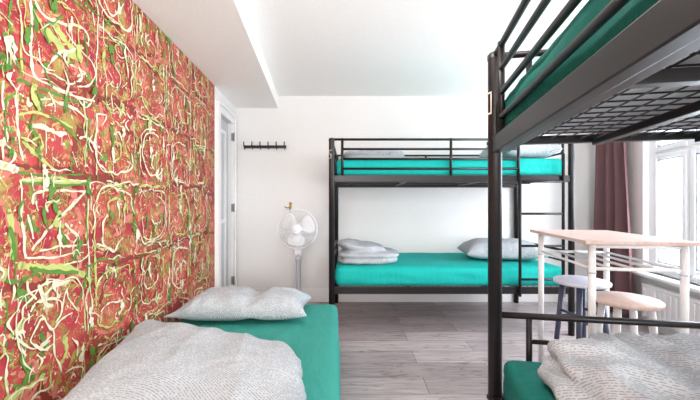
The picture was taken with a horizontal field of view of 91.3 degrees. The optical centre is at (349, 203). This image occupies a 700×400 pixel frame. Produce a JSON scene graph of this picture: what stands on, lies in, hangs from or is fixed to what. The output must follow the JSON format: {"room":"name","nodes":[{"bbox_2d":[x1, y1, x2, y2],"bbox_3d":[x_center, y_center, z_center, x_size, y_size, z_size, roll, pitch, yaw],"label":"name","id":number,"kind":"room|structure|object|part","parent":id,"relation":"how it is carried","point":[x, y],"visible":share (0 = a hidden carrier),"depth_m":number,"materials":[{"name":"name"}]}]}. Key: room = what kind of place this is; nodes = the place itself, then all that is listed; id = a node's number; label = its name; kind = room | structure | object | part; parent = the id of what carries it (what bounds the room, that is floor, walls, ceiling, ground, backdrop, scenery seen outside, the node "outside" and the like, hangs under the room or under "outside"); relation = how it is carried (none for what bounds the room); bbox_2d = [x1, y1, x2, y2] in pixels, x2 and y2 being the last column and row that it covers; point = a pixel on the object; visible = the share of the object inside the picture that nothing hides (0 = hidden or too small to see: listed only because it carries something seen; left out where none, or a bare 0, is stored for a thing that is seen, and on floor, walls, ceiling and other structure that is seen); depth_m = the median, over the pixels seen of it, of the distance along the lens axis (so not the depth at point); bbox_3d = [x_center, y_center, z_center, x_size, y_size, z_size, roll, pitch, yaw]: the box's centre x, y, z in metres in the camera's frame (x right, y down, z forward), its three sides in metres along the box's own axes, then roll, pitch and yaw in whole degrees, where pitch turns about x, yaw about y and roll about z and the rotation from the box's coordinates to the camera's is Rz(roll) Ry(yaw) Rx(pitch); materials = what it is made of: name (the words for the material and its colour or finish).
{"room":"dormitory","nodes":[
{"label":"dormitory","id":0,"kind":"room"},
{"bbox_2d":[0,0,235,399],"bbox_3d":[-1.183,-0.058,1.185,0.170,2.296,5.290,0,0,-4],"label":"wall","id":1,"kind":"structure","parent":0,"point":[107,126],"depth_m":1.50,"materials":[{"name":"paint"}]},
{"bbox_2d":[132,0,277,107],"bbox_3d":[-0.786,-1.139,1.185,0.643,0.134,5.320,0,0,-4],"label":"ceiling beam","id":2,"kind":"structure","parent":1,"relation":"attached to","point":[218,37],"depth_m":2.27,"materials":[{"name":"white paint"}]},
{"bbox_2d":[215,100,236,286],"bbox_3d":[-1.266,0.070,3.414,0.110,2.040,0.595,0,0,-4],"label":"door frame","id":3,"kind":"structure","parent":1,"relation":"in","point":[221,127],"depth_m":3.47,"materials":[{"name":"wood"}]},
{"bbox_3d":[-1.274,0.115,3.417,0.016,1.710,0.206,0,0,-4],"label":"panel moulding","id":4,"kind":"part","parent":3,"relation":"part of","materials":[{"name":"white wood"}]},
{"bbox_2d":[236,96,595,288],"bbox_3d":[0.755,-0.058,3.900,4.370,2.296,0.160,0,0,0],"label":"wall","id":5,"kind":"structure","parent":0,"point":[403,220],"depth_m":3.82,"materials":[{"name":"white paint"}]},
{"bbox_2d":[243,142,285,149],"bbox_3d":[-0.945,-0.643,3.785,0.470,0.084,0.070,0,0,0],"label":"coat rack","id":6,"kind":"object","parent":5,"relation":"attached to","point":[260,146],"visible":1,"depth_m":3.80,"materials":[{"name":"black metal"}]},
{"bbox_3d":[-0.945,-0.636,3.808,0.470,0.031,0.024,0,0,0],"label":"rail","id":7,"kind":"part","parent":6,"relation":"part of","materials":[{"name":"black metal"}]},
{"bbox_2d":[254,289,587,301],"bbox_3d":[0.760,1.018,3.811,4.000,0.145,0.018,0,0,0],"label":"baseboard","id":8,"kind":"structure","parent":5,"relation":"attached to","point":[317,295],"depth_m":3.80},
{"bbox_2d":[243,0,588,95],"bbox_3d":[0.755,-1.256,1.185,4.370,0.100,5.590,0,0,0],"label":"ceiling","id":9,"kind":"structure","parent":0,"point":[308,47],"depth_m":2.55,"materials":[{"name":"white paint"}]},
{"bbox_2d":[594,132,633,317],"bbox_3d":[2.621,-0.060,3.445,0.089,2.260,0.708,0,0,9],"label":"curtain","id":10,"kind":"object","parent":9,"relation":"hanging from","point":[611,202],"visible":0.54,"depth_m":3.40,"materials":[{"name":"fabric"}]},
{"bbox_2d":[306,302,664,399],"bbox_3d":[0.755,1.140,1.185,4.370,0.100,5.590,0,0,0],"label":"floor","id":11,"kind":"structure","parent":0,"point":[389,350],"depth_m":2.65,"materials":[{"name":"grey wood"}]},
{"bbox_2d":[277,209,316,290],"bbox_3d":[-0.522,0.569,3.400,0.350,1.043,0.350,0,0,-45],"label":"pedestal fan","id":12,"kind":"object","parent":11,"relation":"on","point":[295,239],"visible":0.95,"depth_m":3.38,"materials":[{"name":"white plastic"}]},
{"bbox_3d":[-0.615,0.175,3.379,0.161,0.174,0.046,0,0,0],"label":"blade","id":13,"kind":"part","parent":12,"relation":"part of","materials":[{"name":"white plastic"}]},
{"bbox_3d":[-0.536,0.348,3.376,0.183,0.151,0.036,0,0,-18],"label":"blade","id":14,"kind":"part","parent":12,"relation":"part of","materials":[{"name":"white plastic"}]},
{"bbox_2d":[277,209,316,248],"bbox_3d":[-0.522,0.248,3.355,0.402,0.402,0.061,0,0,0],"label":"grille","id":15,"kind":"object","parent":12,"relation":"attached to","point":[288,222],"depth_m":3.37,"materials":[{"name":"white plastic"}]},
{"bbox_2d":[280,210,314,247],"bbox_3d":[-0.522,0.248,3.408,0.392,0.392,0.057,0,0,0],"label":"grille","id":16,"kind":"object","parent":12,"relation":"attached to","point":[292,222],"depth_m":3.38,"materials":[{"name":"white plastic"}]},
{"bbox_3d":[-0.425,0.201,3.381,0.157,0.180,0.046,0,0,0],"label":"blade","id":17,"kind":"part","parent":12,"relation":"part of","materials":[{"name":"white plastic"}]},
{"bbox_2d":[329,138,574,335],"bbox_3d":[0.843,0.271,3.303,2.042,1.638,1.006,0,0,0],"label":"bunk bed","id":18,"kind":"object","parent":11,"relation":"on","point":[336,181],"visible":0.65,"depth_m":2.83,"materials":[{"name":"grey metal"}]},
{"bbox_3d":[-0.152,0.279,2.840,0.048,1.622,0.048,0,0,0],"label":"post","id":19,"kind":"part","parent":18,"relation":"part of","materials":[{"name":"grey metal"}]},
{"bbox_3d":[-0.152,0.544,3.310,0.023,0.312,0.940,0,0,0],"label":"head frame","id":20,"kind":"part","parent":18,"relation":"part of","materials":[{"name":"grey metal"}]},
{"bbox_3d":[-0.152,-0.383,3.310,0.023,0.326,0.940,0,0,0],"label":"head frame","id":21,"kind":"part","parent":18,"relation":"part of","materials":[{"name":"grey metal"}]},
{"bbox_3d":[-0.152,0.279,3.780,0.048,1.622,0.048,0,0,0],"label":"post","id":22,"kind":"part","parent":18,"relation":"part of","materials":[{"name":"grey metal"}]},
{"bbox_3d":[0.843,-0.378,3.780,1.990,0.336,0.021,0,0,0],"label":"guard rail","id":23,"kind":"part","parent":18,"relation":"part of","materials":[{"name":"grey metal"}]},
{"bbox_3d":[0.843,-0.210,3.765,1.950,0.056,0.058,0,0,0],"label":"rail","id":24,"kind":"part","parent":18,"relation":"part of","materials":[{"name":"grey metal"}]},
{"bbox_3d":[0.629,-0.378,2.840,1.562,0.336,0.023,0,0,0],"label":"guard rail","id":25,"kind":"part","parent":18,"relation":"part of","materials":[{"name":"grey metal"}]},
{"bbox_3d":[0.843,-0.209,3.310,1.950,0.023,0.850,0,0,0],"label":"frame","id":26,"kind":"part","parent":18,"relation":"part of","materials":[{"name":"grey metal"}]},
{"bbox_2d":[335,253,561,285],"bbox_3d":[0.844,0.610,3.309,1.951,0.167,0.930,0,0,0],"label":"mattress","id":27,"kind":"object","parent":18,"relation":"on","point":[410,269],"visible":0.73,"depth_m":2.86,"materials":[{"name":"teal fabric"}]},
{"bbox_2d":[337,238,398,264],"bbox_3d":[0.161,0.426,3.163,0.569,0.199,0.492,0,0,-3],"label":"duvet","id":28,"kind":"object","parent":27,"relation":"on","point":[353,251],"visible":1,"depth_m":2.98,"materials":[{"name":"fabric"}]},
{"bbox_2d":[458,238,549,259],"bbox_3d":[1.449,0.428,3.308,0.726,0.193,0.484,0,0,7],"label":"pillow","id":29,"kind":"object","parent":27,"relation":"on","point":[476,247],"visible":0.73,"depth_m":3.12,"materials":[{"name":"fabric"}]},
{"bbox_2d":[336,158,561,174],"bbox_3d":[0.842,-0.311,3.310,1.935,0.157,0.929,0,0,0],"label":"mattress","id":30,"kind":"object","parent":18,"relation":"on","point":[528,166],"visible":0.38,"depth_m":2.85,"materials":[{"name":"teal fabric"}]},
{"bbox_2d":[344,150,406,157],"bbox_3d":[0.248,-0.452,3.359,0.633,0.121,0.508,0,0,-2],"label":"duvet","id":31,"kind":"object","parent":30,"relation":"on","point":[361,153],"visible":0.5,"depth_m":3.14,"materials":[{"name":"fabric"}]},
{"bbox_2d":[479,135,561,157],"bbox_3d":[1.540,-0.513,3.141,0.503,0.248,0.524,0,0,-5],"label":"pillow","id":32,"kind":"object","parent":30,"relation":"on","point":[542,150],"visible":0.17,"depth_m":2.92,"materials":[{"name":"fabric"}]},
{"bbox_3d":[0.843,0.717,2.855,1.950,0.057,0.058,0,0,0],"label":"rail","id":33,"kind":"part","parent":18,"relation":"part of","materials":[{"name":"grey metal"}]},
{"bbox_3d":[0.843,-0.210,2.855,1.950,0.056,0.058,0,0,0],"label":"rail","id":34,"kind":"part","parent":18,"relation":"part of","materials":[{"name":"grey metal"}]},
{"bbox_3d":[1.838,0.279,3.780,0.048,1.622,0.048,0,0,0],"label":"post","id":35,"kind":"part","parent":18,"relation":"part of","materials":[{"name":"grey metal"}]},
{"bbox_3d":[1.838,0.544,3.310,0.023,0.312,0.940,0,0,0],"label":"head frame","id":36,"kind":"part","parent":18,"relation":"part of","materials":[{"name":"grey metal"}]},
{"bbox_3d":[1.838,-0.383,3.310,0.023,0.326,0.940,0,0,0],"label":"head frame","id":37,"kind":"part","parent":18,"relation":"part of","materials":[{"name":"grey metal"}]},
{"bbox_3d":[1.838,0.279,2.840,0.048,1.622,0.048,0,0,0],"label":"post","id":38,"kind":"part","parent":18,"relation":"part of","materials":[{"name":"grey metal"}]},
{"bbox_2d":[553,275,611,338],"bbox_3d":[1.343,0.765,1.985,0.284,0.651,0.284,0,0,-6],"label":"bar stool","id":39,"kind":"object","parent":11,"relation":"on","point":[580,283],"visible":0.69,"depth_m":1.94,"materials":[{"name":"grey paint"}]},
{"bbox_3d":[1.250,0.775,2.058,0.085,0.632,0.031,0,0,35],"label":"leg","id":40,"kind":"part","parent":39,"relation":"part of","materials":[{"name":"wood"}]},
{"bbox_3d":[1.266,0.775,1.895,0.031,0.632,0.085,0,0,44],"label":"leg","id":41,"kind":"part","parent":39,"relation":"part of","materials":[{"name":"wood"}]},
{"bbox_3d":[1.343,0.451,1.985,0.284,0.022,0.284,0,0,-6],"label":"seat","id":42,"kind":"part","parent":39,"relation":"part of","materials":[{"name":"grey paint"}]},
{"bbox_3d":[1.420,0.775,2.075,0.031,0.632,0.085,0,0,44],"label":"leg","id":43,"kind":"part","parent":39,"relation":"part of","materials":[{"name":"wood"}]},
{"bbox_3d":[1.436,0.775,1.911,0.085,0.632,0.031,0,0,35],"label":"leg","id":44,"kind":"part","parent":39,"relation":"part of","materials":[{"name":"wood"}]},
{"bbox_2d":[486,0,699,399],"bbox_3d":[0.804,0.271,0.178,1.006,1.638,2.042,0,0,10],"label":"bunk bed","id":45,"kind":"object","parent":11,"relation":"on","point":[668,32],"visible":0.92,"depth_m":0.81,"materials":[{"name":"grey metal"}]},
{"bbox_3d":[0.500,-0.362,1.232,0.002,0.080,0.026,0,0,-17],"label":"number plate","id":46,"kind":"part","parent":45,"relation":"part of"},
{"bbox_3d":[0.525,0.279,1.239,0.048,1.622,0.048,0,0,10],"label":"post","id":47,"kind":"part","parent":45,"relation":"part of","materials":[{"name":"grey metal"}]},
{"bbox_3d":[0.988,-0.383,1.156,0.940,0.326,0.023,0,0,10],"label":"head frame","id":48,"kind":"part","parent":45,"relation":"part of","materials":[{"name":"grey metal"}]},
{"bbox_2d":[503,360,555,399],"bbox_3d":[0.812,0.615,0.177,0.923,0.157,1.953,0,0,10],"label":"mattress","id":49,"kind":"object","parent":45,"relation":"on","point":[521,381],"visible":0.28,"depth_m":1.07,"materials":[{"name":"teal fabric"}]},
{"bbox_2d":[537,332,699,399],"bbox_3d":[0.933,0.457,0.690,0.829,0.159,0.807,0,0,3],"label":"duvet","id":50,"kind":"object","parent":49,"relation":"on","point":[599,366],"visible":1,"depth_m":0.87,"materials":[{"name":"fabric"}]},
{"bbox_3d":[0.387,-0.378,0.471,0.023,0.336,1.562,0,0,10],"label":"guard rail","id":51,"kind":"part","parent":45,"relation":"part of","materials":[{"name":"grey metal"}]},
{"bbox_3d":[0.363,-0.210,0.257,0.058,0.056,1.950,0,0,10],"label":"rail","id":52,"kind":"part","parent":45,"relation":"part of","materials":[{"name":"grey metal"}]},
{"bbox_3d":[0.988,0.544,1.156,0.940,0.312,0.023,0,0,10],"label":"head frame","id":53,"kind":"part","parent":45,"relation":"part of","materials":[{"name":"grey metal"}]},
{"bbox_2d":[505,0,699,132],"bbox_3d":[0.813,-0.315,0.178,0.941,0.165,1.950,0,0,10],"label":"mattress","id":54,"kind":"object","parent":45,"relation":"on","point":[633,9],"visible":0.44,"depth_m":0.73,"materials":[{"name":"teal fabric"}]},
{"bbox_3d":[0.987,-0.225,1.152,0.900,0.026,0.028,0,0,10],"label":"rail","id":55,"kind":"part","parent":45,"relation":"part of","materials":[{"name":"grey metal"}]},
{"bbox_3d":[0.811,-0.209,0.176,0.850,0.023,1.950,0,0,10],"label":"frame","id":56,"kind":"part","parent":45,"relation":"part of","materials":[{"name":"grey metal"}]},
{"bbox_2d":[530,229,699,361],"bbox_3d":[1.374,0.629,1.895,0.464,0.921,0.711,0,0,9],"label":"bar table","id":57,"kind":"object","parent":11,"relation":"on","point":[605,239],"visible":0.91,"depth_m":1.61,"materials":[{"name":"brown wood"}]},
{"bbox_3d":[1.230,0.638,2.201,0.031,0.904,0.031,0,0,9],"label":"leg","id":58,"kind":"part","parent":57,"relation":"part of","materials":[{"name":"white wood"}]},
{"bbox_3d":[1.418,0.251,2.172,0.380,0.122,0.017,0,0,9],"label":"cross rail","id":59,"kind":"part","parent":57,"relation":"part of","materials":[{"name":"white metal"}]},
{"bbox_3d":[1.136,0.638,1.605,0.031,0.904,0.031,0,0,9],"label":"leg","id":60,"kind":"part","parent":57,"relation":"part of","materials":[{"name":"white wood"}]},
{"bbox_3d":[1.605,0.638,2.142,0.031,0.904,0.031,0,0,9],"label":"leg","id":61,"kind":"part","parent":57,"relation":"part of","materials":[{"name":"white wood"}]},
{"bbox_3d":[1.323,0.251,1.575,0.380,0.122,0.017,0,0,9],"label":"cross rail","id":62,"kind":"part","parent":57,"relation":"part of","materials":[{"name":"white metal"}]},
{"bbox_3d":[1.511,0.638,1.546,0.031,0.904,0.031,0,0,9],"label":"leg","id":63,"kind":"part","parent":57,"relation":"part of","materials":[{"name":"white wood"}]},
{"bbox_2d":[596,291,664,335],"bbox_3d":[1.290,0.765,1.602,0.276,0.651,0.276,0,0,11],"label":"bar stool","id":64,"kind":"object","parent":11,"relation":"on","point":[632,302],"visible":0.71,"depth_m":1.55,"materials":[{"name":"brown wood"}]},
{"bbox_3d":[1.223,0.775,1.700,0.031,0.632,0.085,0,0,-38],"label":"leg","id":65,"kind":"part","parent":64,"relation":"part of","materials":[{"name":"white wood"}]},
{"bbox_3d":[1.190,0.775,1.538,0.085,0.632,0.032,0,0,-29],"label":"leg","id":66,"kind":"part","parent":64,"relation":"part of","materials":[{"name":"white wood"}]},
{"bbox_3d":[1.290,0.451,1.602,0.276,0.022,0.276,0,0,11],"label":"seat","id":67,"kind":"part","parent":64,"relation":"part of","materials":[{"name":"brown wood"}]},
{"bbox_3d":[1.390,0.775,1.666,0.085,0.632,0.031,0,0,-29],"label":"leg","id":68,"kind":"part","parent":64,"relation":"part of","materials":[{"name":"white wood"}]},
{"bbox_3d":[1.357,0.775,1.504,0.031,0.632,0.085,0,0,-38],"label":"leg","id":69,"kind":"part","parent":64,"relation":"part of","materials":[{"name":"white wood"}]},
{"bbox_3d":[-0.567,1.016,1.565,1.000,0.148,1.940,0,0,-3],"label":"bed","id":70,"kind":"object","parent":11,"relation":"on","visible":0},
{"bbox_2d":[179,304,340,399],"bbox_3d":[-0.568,0.844,1.566,1.063,0.194,2.025,0,0,-3],"label":"mattress","id":71,"kind":"object","parent":70,"relation":"on","point":[314,338],"visible":0.38,"depth_m":1.93,"materials":[{"name":"teal fabric"}]},
{"bbox_2d":[62,319,306,399],"bbox_3d":[-0.559,0.657,1.251,1.303,0.179,0.840,0,0,16],"label":"duvet","id":72,"kind":"object","parent":71,"relation":"on","point":[158,360],"visible":1,"depth_m":1.22,"materials":[{"name":"fabric"}]},
{"bbox_2d":[164,286,311,320],"bbox_3d":[-0.701,0.651,2.275,0.871,0.184,0.400,0,0,-2],"label":"pillow","id":73,"kind":"object","parent":71,"relation":"on","point":[227,303],"visible":1,"depth_m":2.11,"materials":[{"name":"fabric"}]},
{"bbox_2d":[626,130,699,298],"bbox_3d":[2.477,-0.058,1.223,0.160,2.296,5.427,0,0,8],"label":"wall","id":74,"kind":"structure","parent":0,"point":[638,153],"depth_m":3.16,"materials":[{"name":"white paint"}]},
{"bbox_2d":[637,311,678,334],"bbox_3d":[2.381,1.025,1.176,0.016,0.130,5.307,0,0,8],"label":"baseboard","id":75,"kind":"structure","parent":74,"relation":"attached to","point":[664,330],"depth_m":2.86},
{"bbox_2d":[632,129,699,293],"bbox_3d":[2.567,-0.165,2.280,0.200,1.610,1.783,0,0,8],"label":"window","id":76,"kind":"structure","parent":74,"relation":"in","point":[689,150],"depth_m":2.73,"materials":[{"name":"white glass"}]},
{"bbox_3d":[2.535,0.625,2.285,0.135,0.030,1.783,0,0,8],"label":"sill","id":77,"kind":"part","parent":76,"relation":"part of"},
{"bbox_3d":[2.700,-0.686,2.871,0.050,0.452,0.356,0,0,8],"label":"sash","id":78,"kind":"part","parent":76,"relation":"part of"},
{"bbox_3d":[2.700,0.061,2.871,0.050,0.983,0.356,0,0,8],"label":"sash","id":79,"kind":"part","parent":76,"relation":"part of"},
{"bbox_3d":[2.642,-0.686,2.477,0.050,0.452,0.356,0,0,8],"label":"sash","id":80,"kind":"part","parent":76,"relation":"part of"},
{"bbox_3d":[2.642,0.061,2.477,0.050,0.983,0.356,0,0,8],"label":"sash","id":81,"kind":"part","parent":76,"relation":"part of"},
{"bbox_2d":[641,283,699,333],"bbox_3d":[2.503,0.894,2.303,0.102,0.392,1.411,0,0,8],"label":"radiator","id":82,"kind":"object","parent":74,"relation":"attached to","point":[671,299],"visible":0.48,"depth_m":2.68,"materials":[{"name":"white metal"}]}
]}

